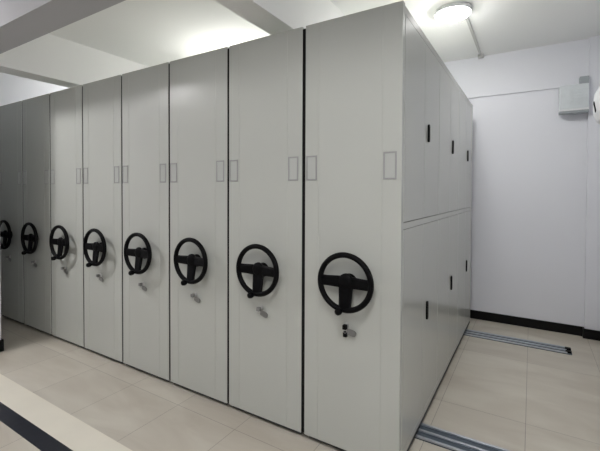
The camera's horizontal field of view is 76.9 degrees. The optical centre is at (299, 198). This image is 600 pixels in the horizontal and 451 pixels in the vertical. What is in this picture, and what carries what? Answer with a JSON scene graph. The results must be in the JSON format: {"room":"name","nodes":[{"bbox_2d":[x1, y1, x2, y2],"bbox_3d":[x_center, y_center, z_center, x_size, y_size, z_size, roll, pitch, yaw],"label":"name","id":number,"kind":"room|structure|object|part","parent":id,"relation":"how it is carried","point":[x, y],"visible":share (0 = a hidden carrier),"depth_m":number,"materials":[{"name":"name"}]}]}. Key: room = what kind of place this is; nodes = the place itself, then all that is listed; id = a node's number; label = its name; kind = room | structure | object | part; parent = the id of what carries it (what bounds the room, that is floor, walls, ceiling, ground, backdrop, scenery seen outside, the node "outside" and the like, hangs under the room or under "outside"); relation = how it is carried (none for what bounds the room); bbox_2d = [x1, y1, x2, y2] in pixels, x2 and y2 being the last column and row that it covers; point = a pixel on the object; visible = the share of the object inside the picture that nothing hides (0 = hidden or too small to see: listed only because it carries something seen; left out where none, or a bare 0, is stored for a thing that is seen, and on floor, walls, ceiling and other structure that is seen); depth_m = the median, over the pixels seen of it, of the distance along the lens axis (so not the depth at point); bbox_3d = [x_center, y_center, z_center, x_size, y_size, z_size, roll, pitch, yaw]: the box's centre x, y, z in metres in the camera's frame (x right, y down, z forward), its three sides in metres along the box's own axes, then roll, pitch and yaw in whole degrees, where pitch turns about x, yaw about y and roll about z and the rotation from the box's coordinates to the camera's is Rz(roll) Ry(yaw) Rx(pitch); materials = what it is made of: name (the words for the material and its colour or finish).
{"room":"archive room","nodes":[
{"label":"archive room","id":0,"kind":"room"},
{"bbox_2d":[0,280,0,339],"bbox_3d":[-2.750,0.094,3.157,0.200,2.450,0.329,1,1,32],"label":"trim","id":1,"kind":"structure","parent":0,"point":[0,280],"depth_m":3.26,"materials":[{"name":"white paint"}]},
{"bbox_2d":[0,338,3,351],"bbox_3d":[-2.752,1.268,3.178,0.226,0.100,0.355,1,1,32],"label":"baseboard","id":2,"kind":"structure","parent":1,"relation":"attached to","point":[1,340],"depth_m":3.26,"materials":[{"name":"black tile"}]},
{"bbox_2d":[0,72,67,105],"bbox_3d":[-4.327,-0.116,3.144,0.100,2.857,8.238,1,1,32],"label":"wall","id":3,"kind":"structure","parent":0,"point":[13,88],"depth_m":4.57,"materials":[{"name":"white paint"}]},
{"bbox_2d":[0,34,147,87],"bbox_3d":[-1.861,-1.357,4.533,0.210,0.407,3.218,1,1,32],"label":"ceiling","id":4,"kind":"structure","parent":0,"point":[48,58],"depth_m":3.64,"materials":[{"name":"white paint"}]},
{"bbox_2d":[0,315,599,450],"bbox_3d":[-1.788,1.401,1.611,6.070,0.100,8.438,1,1,32],"label":"floor","id":5,"kind":"structure","parent":0,"point":[512,397],"depth_m":2.53,"materials":[{"name":"beige tile"}]},
{"bbox_2d":[0,402,72,450],"bbox_3d":[-1.472,1.342,2.125,5.870,0.002,0.089,1,1,32],"label":"floor stripe","id":6,"kind":"object","parent":5,"relation":"in","point":[33,434],"depth_m":2.18,"materials":[{"name":"stone"}]},
{"bbox_2d":[0,374,131,450],"bbox_3d":[-1.405,1.341,2.234,5.870,0.002,0.167,1,1,32],"label":"floor stripe","id":7,"kind":"object","parent":5,"relation":"in","point":[75,434],"depth_m":2.27,"materials":[{"name":"tile"}]},
{"bbox_2d":[415,423,510,450],"bbox_3d":[-0.856,1.317,3.139,5.600,0.020,0.144,1,1,32],"label":"floor track","id":8,"kind":"object","parent":5,"relation":"on","point":[452,441],"visible":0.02,"depth_m":2.10,"materials":[{"name":"grey metal"}]},
{"bbox_3d":[-0.904,1.316,3.094,5.565,0.010,0.016,1,1,32],"label":"rail","id":9,"kind":"part","parent":8,"relation":"part of","materials":[{"name":"silver metal"}]},
{"bbox_3d":[-0.871,1.315,3.148,5.565,0.010,0.016,1,1,32],"label":"rail","id":10,"kind":"part","parent":8,"relation":"part of","materials":[{"name":"silver metal"}]},
{"bbox_2d":[464,329,571,354],"bbox_3d":[0.036,1.291,4.720,5.467,0.020,0.148,1,1,32],"label":"floor track","id":11,"kind":"object","parent":5,"relation":"on","point":[484,335],"visible":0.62,"depth_m":3.49,"materials":[{"name":"grey metal"}]},
{"bbox_2d":[0,101,23,323],"bbox_3d":[-2.430,0.127,5.013,0.538,2.282,2.645,1,1,32],"label":"shelving unit","id":12,"kind":"object","parent":11,"relation":"on","point":[11,175],"visible":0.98,"depth_m":3.97,"materials":[{"name":"grey metal"}]},
{"bbox_2d":[21,94,51,334],"bbox_3d":[-1.964,0.134,4.727,0.554,2.282,2.645,1,1,32],"label":"shelving unit","id":13,"kind":"object","parent":11,"relation":"on","point":[36,229],"visible":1,"depth_m":3.68,"materials":[{"name":"grey metal"}]},
{"bbox_2d":[49,85,84,347],"bbox_3d":[-1.491,0.141,4.438,0.554,2.282,2.645,1,1,32],"label":"shelving unit","id":14,"kind":"object","parent":11,"relation":"on","point":[66,148],"visible":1,"depth_m":3.39,"materials":[{"name":"grey metal"}]},
{"bbox_2d":[82,75,122,362],"bbox_3d":[-1.018,0.149,4.148,0.554,2.282,2.645,1,1,32],"label":"shelving unit","id":15,"kind":"object","parent":11,"relation":"on","point":[101,99],"visible":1,"depth_m":3.10,"materials":[{"name":"grey metal"}]},
{"bbox_3d":[-0.975,1.275,4.208,0.502,0.028,2.507,1,1,32],"label":"frame","id":16,"kind":"part","parent":15,"relation":"part of","materials":[{"name":"black paint"}]},
{"bbox_2d":[121,62,170,381],"bbox_3d":[-0.545,0.156,3.858,0.554,2.282,2.645,1,1,32],"label":"shelving unit","id":17,"kind":"object","parent":11,"relation":"on","point":[144,92],"visible":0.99,"depth_m":2.81,"materials":[{"name":"grey metal"}]},
{"bbox_3d":[-0.502,1.283,3.918,0.502,0.028,2.507,1,1,32],"label":"frame","id":18,"kind":"part","parent":17,"relation":"part of","materials":[{"name":"black paint"}]},
{"bbox_2d":[169,47,228,404],"bbox_3d":[-0.072,0.163,3.568,0.554,2.282,2.645,1,1,32],"label":"shelving unit","id":19,"kind":"object","parent":11,"relation":"on","point":[198,84],"visible":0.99,"depth_m":2.52,"materials":[{"name":"grey metal"}]},
{"bbox_3d":[-0.754,0.548,2.471,0.037,0.036,0.052,1,1,32],"label":"spinner knob","id":20,"kind":"part","parent":19,"relation":"part of","materials":[{"name":"black plastic"}]},
{"bbox_3d":[-0.029,1.290,3.628,0.502,0.028,2.507,1,1,32],"label":"frame","id":21,"kind":"part","parent":19,"relation":"part of","materials":[{"name":"black paint"}]},
{"bbox_2d":[227,27,304,433],"bbox_3d":[0.401,0.170,3.278,0.554,2.282,2.645,1,1,32],"label":"shelving unit","id":22,"kind":"object","parent":11,"relation":"on","point":[264,170],"visible":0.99,"depth_m":2.23,"materials":[{"name":"grey paint"}]},
{"bbox_3d":[-0.282,0.555,2.181,0.037,0.036,0.052,1,1,32],"label":"spinner knob","id":23,"kind":"part","parent":22,"relation":"part of","materials":[{"name":"black plastic"}]},
{"bbox_3d":[0.444,1.297,3.338,0.502,0.028,2.507,1,1,32],"label":"frame","id":24,"kind":"part","parent":22,"relation":"part of","materials":[{"name":"black paint"}]},
{"bbox_2d":[301,1,472,450],"bbox_3d":[0.878,0.177,2.985,0.566,2.282,2.645,1,1,32],"label":"shelving unit","id":25,"kind":"object","parent":11,"relation":"on","point":[387,128],"visible":1,"depth_m":1.99,"materials":[{"name":"grey paint"}]},
{"bbox_3d":[0.195,0.562,1.889,0.037,0.036,0.052,1,1,32],"label":"spinner knob","id":26,"kind":"part","parent":25,"relation":"part of","materials":[{"name":"black plastic"}]},
{"bbox_3d":[0.265,0.187,1.972,0.538,2.270,0.033,1,1,32],"label":"panel","id":27,"kind":"part","parent":25,"relation":"part of","materials":[{"name":"grey paint"}]},
{"bbox_3d":[0.921,1.304,3.046,0.502,0.028,2.507,1,1,32],"label":"frame","id":28,"kind":"part","parent":25,"relation":"part of","materials":[{"name":"black paint"}]},
{"bbox_3d":[0.610,0.711,2.051,0.012,1.117,0.404,1,1,32],"label":"door","id":29,"kind":"part","parent":25,"relation":"part of","materials":[{"name":"grey paint"}]},
{"bbox_3d":[0.615,-0.395,2.030,0.012,1.014,0.404,1,1,32],"label":"door","id":30,"kind":"part","parent":25,"relation":"part of","materials":[{"name":"grey paint"}]},
{"bbox_3d":[0.772,0.676,2.292,0.010,0.110,0.030,1,1,32],"label":"handle","id":31,"kind":"part","parent":25,"relation":"part of","materials":[{"name":"black plastic"}]},
{"bbox_3d":[0.776,-0.394,2.273,0.010,0.105,0.030,1,1,32],"label":"handle","id":32,"kind":"part","parent":25,"relation":"part of","materials":[{"name":"black plastic"}]},
{"bbox_3d":[0.823,0.705,2.397,0.012,1.117,0.404,1,1,32],"label":"door","id":33,"kind":"part","parent":25,"relation":"part of","materials":[{"name":"grey paint"}]},
{"bbox_3d":[0.827,-0.400,2.377,0.012,1.014,0.404,1,1,32],"label":"door","id":34,"kind":"part","parent":25,"relation":"part of","materials":[{"name":"grey paint"}]},
{"bbox_3d":[1.145,0.168,2.912,0.012,2.252,2.490,1,1,32],"label":"frame","id":35,"kind":"part","parent":25,"relation":"part of","materials":[{"name":"grey paint"}]},
{"bbox_3d":[1.036,0.699,2.746,0.012,1.117,0.404,1,1,32],"label":"door","id":36,"kind":"part","parent":25,"relation":"part of","materials":[{"name":"grey paint"}]},
{"bbox_3d":[1.041,-0.406,2.726,0.012,1.014,0.404,1,1,32],"label":"door","id":37,"kind":"part","parent":25,"relation":"part of","materials":[{"name":"grey paint"}]},
{"bbox_3d":[1.249,0.694,3.092,0.012,1.117,0.404,1,1,32],"label":"door","id":38,"kind":"part","parent":25,"relation":"part of","materials":[{"name":"grey paint"}]},
{"bbox_3d":[1.253,-0.411,3.072,0.012,1.014,0.404,1,1,32],"label":"door","id":39,"kind":"part","parent":25,"relation":"part of","materials":[{"name":"grey paint"}]},
{"bbox_3d":[1.463,0.688,3.441,0.012,1.117,0.404,1,1,32],"label":"door","id":40,"kind":"part","parent":25,"relation":"part of","materials":[{"name":"grey paint"}]},
{"bbox_3d":[1.467,-0.417,3.421,0.012,1.014,0.404,1,1,32],"label":"door","id":41,"kind":"part","parent":25,"relation":"part of","materials":[{"name":"grey paint"}]},
{"bbox_3d":[1.675,0.683,3.787,0.012,1.117,0.404,1,1,32],"label":"door","id":42,"kind":"part","parent":25,"relation":"part of","materials":[{"name":"grey paint"}]},
{"bbox_3d":[1.679,-0.422,3.767,0.012,1.014,0.404,1,1,32],"label":"door","id":43,"kind":"part","parent":25,"relation":"part of","materials":[{"name":"grey paint"}]},
{"bbox_3d":[0.055,1.289,4.786,5.432,0.010,0.016,1,1,32],"label":"rail","id":44,"kind":"part","parent":11,"relation":"part of","materials":[{"name":"silver metal"}]},
{"bbox_3d":[0.021,1.290,4.729,5.432,0.010,0.016,1,1,32],"label":"rail","id":45,"kind":"part","parent":11,"relation":"part of","materials":[{"name":"silver metal"}]},
{"bbox_2d":[48,0,599,66],"bbox_3d":[-1.776,-1.555,1.557,6.070,0.100,8.438,1,1,32],"label":"ceiling","id":46,"kind":"structure","parent":0,"point":[149,33],"depth_m":3.36,"materials":[{"name":"paint"}]},
{"bbox_2d":[0,0,124,53],"bbox_3d":[-1.372,-1.312,2.222,5.870,0.407,0.213,1,1,32],"label":"ceiling beam","id":47,"kind":"structure","parent":46,"relation":"attached to","point":[21,21],"depth_m":2.34,"materials":[{"name":"grey paint"}]},
{"bbox_2d":[214,0,345,34],"bbox_3d":[0.307,-1.324,3.204,0.181,0.407,3.218,1,1,32],"label":"ceiling beam","id":48,"kind":"structure","parent":46,"relation":"attached to","point":[271,16],"depth_m":2.42,"materials":[{"name":"white paint"}]},
{"bbox_2d":[435,2,471,22],"bbox_3d":[1.232,-1.487,3.043,0.281,0.068,0.281,1,1,32],"label":"ceiling lamp","id":49,"kind":"object","parent":46,"relation":"attached to","point":[453,11],"visible":1,"depth_m":2.97,"materials":[{"name":"white plastic"}]},
{"bbox_2d":[465,16,483,58],"bbox_3d":[1.658,-1.514,3.588,0.056,0.030,1.090,1,1,32],"label":"cable conduit","id":50,"kind":"object","parent":46,"relation":"attached to","point":[480,55],"visible":0.85,"depth_m":3.57,"materials":[{"name":"grey plastic"}]},
{"bbox_2d":[469,88,587,326],"bbox_3d":[0.397,-0.134,5.138,6.070,2.857,0.100,1,1,32],"label":"wall","id":51,"kind":"structure","parent":0,"point":[528,210],"depth_m":3.88,"materials":[{"name":"white paint"}]},
{"bbox_2d":[444,39,588,98],"bbox_3d":[0.311,-1.346,5.101,5.731,0.433,0.020,1,1,32],"label":"beam","id":52,"kind":"structure","parent":51,"relation":"attached to","point":[553,66],"depth_m":3.87,"materials":[{"name":"white paint"}]},
{"bbox_2d":[470,309,582,335],"bbox_3d":[0.303,1.248,5.152,5.731,0.092,0.012,1,1,32],"label":"baseboard","id":53,"kind":"structure","parent":51,"relation":"attached to","point":[481,315],"depth_m":3.89,"materials":[{"name":"black tile"}]},
{"bbox_2d":[558,76,588,114],"bbox_3d":[2.622,-0.989,3.623,0.236,0.340,0.093,1,1,32],"label":"box","id":54,"kind":"object","parent":51,"relation":"attached to","point":[573,99],"visible":1,"depth_m":3.59,"materials":[{"name":"plastic"}]},
{"bbox_2d":[558,109,588,114],"bbox_3d":[2.624,-0.830,3.626,0.232,0.022,0.090,1,1,32],"label":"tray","id":55,"kind":"object","parent":54,"relation":"on","point":[561,111],"depth_m":3.61,"materials":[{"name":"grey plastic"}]},
{"bbox_2d":[584,35,599,330],"bbox_3d":[2.799,-0.096,3.574,0.139,2.857,0.055,1,1,32],"label":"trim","id":56,"kind":"structure","parent":51,"relation":"attached to","point":[592,240],"depth_m":3.56,"materials":[{"name":"white paint"}]},
{"bbox_3d":[0.763,-0.038,0.024,0.100,2.857,8.238,1,1,32],"label":"wall","id":57,"kind":"structure","parent":0,"visible":0},
{"bbox_2d":[582,327,599,340],"bbox_3d":[0.647,1.342,0.110,0.151,0.092,8.226,1,1,32],"label":"baseboard","id":58,"kind":"structure","parent":57,"relation":"attached to","point":[586,333],"depth_m":3.58,"materials":[{"name":"black tile"}]},
{"bbox_2d":[593,87,599,123],"bbox_3d":[1.929,-0.623,2.234,0.236,0.296,0.860,1,1,32],"label":"air conditioner","id":59,"kind":"object","parent":57,"relation":"attached to","point":[596,104],"visible":1,"depth_m":2.52,"materials":[{"name":"white plastic"}]}
]}

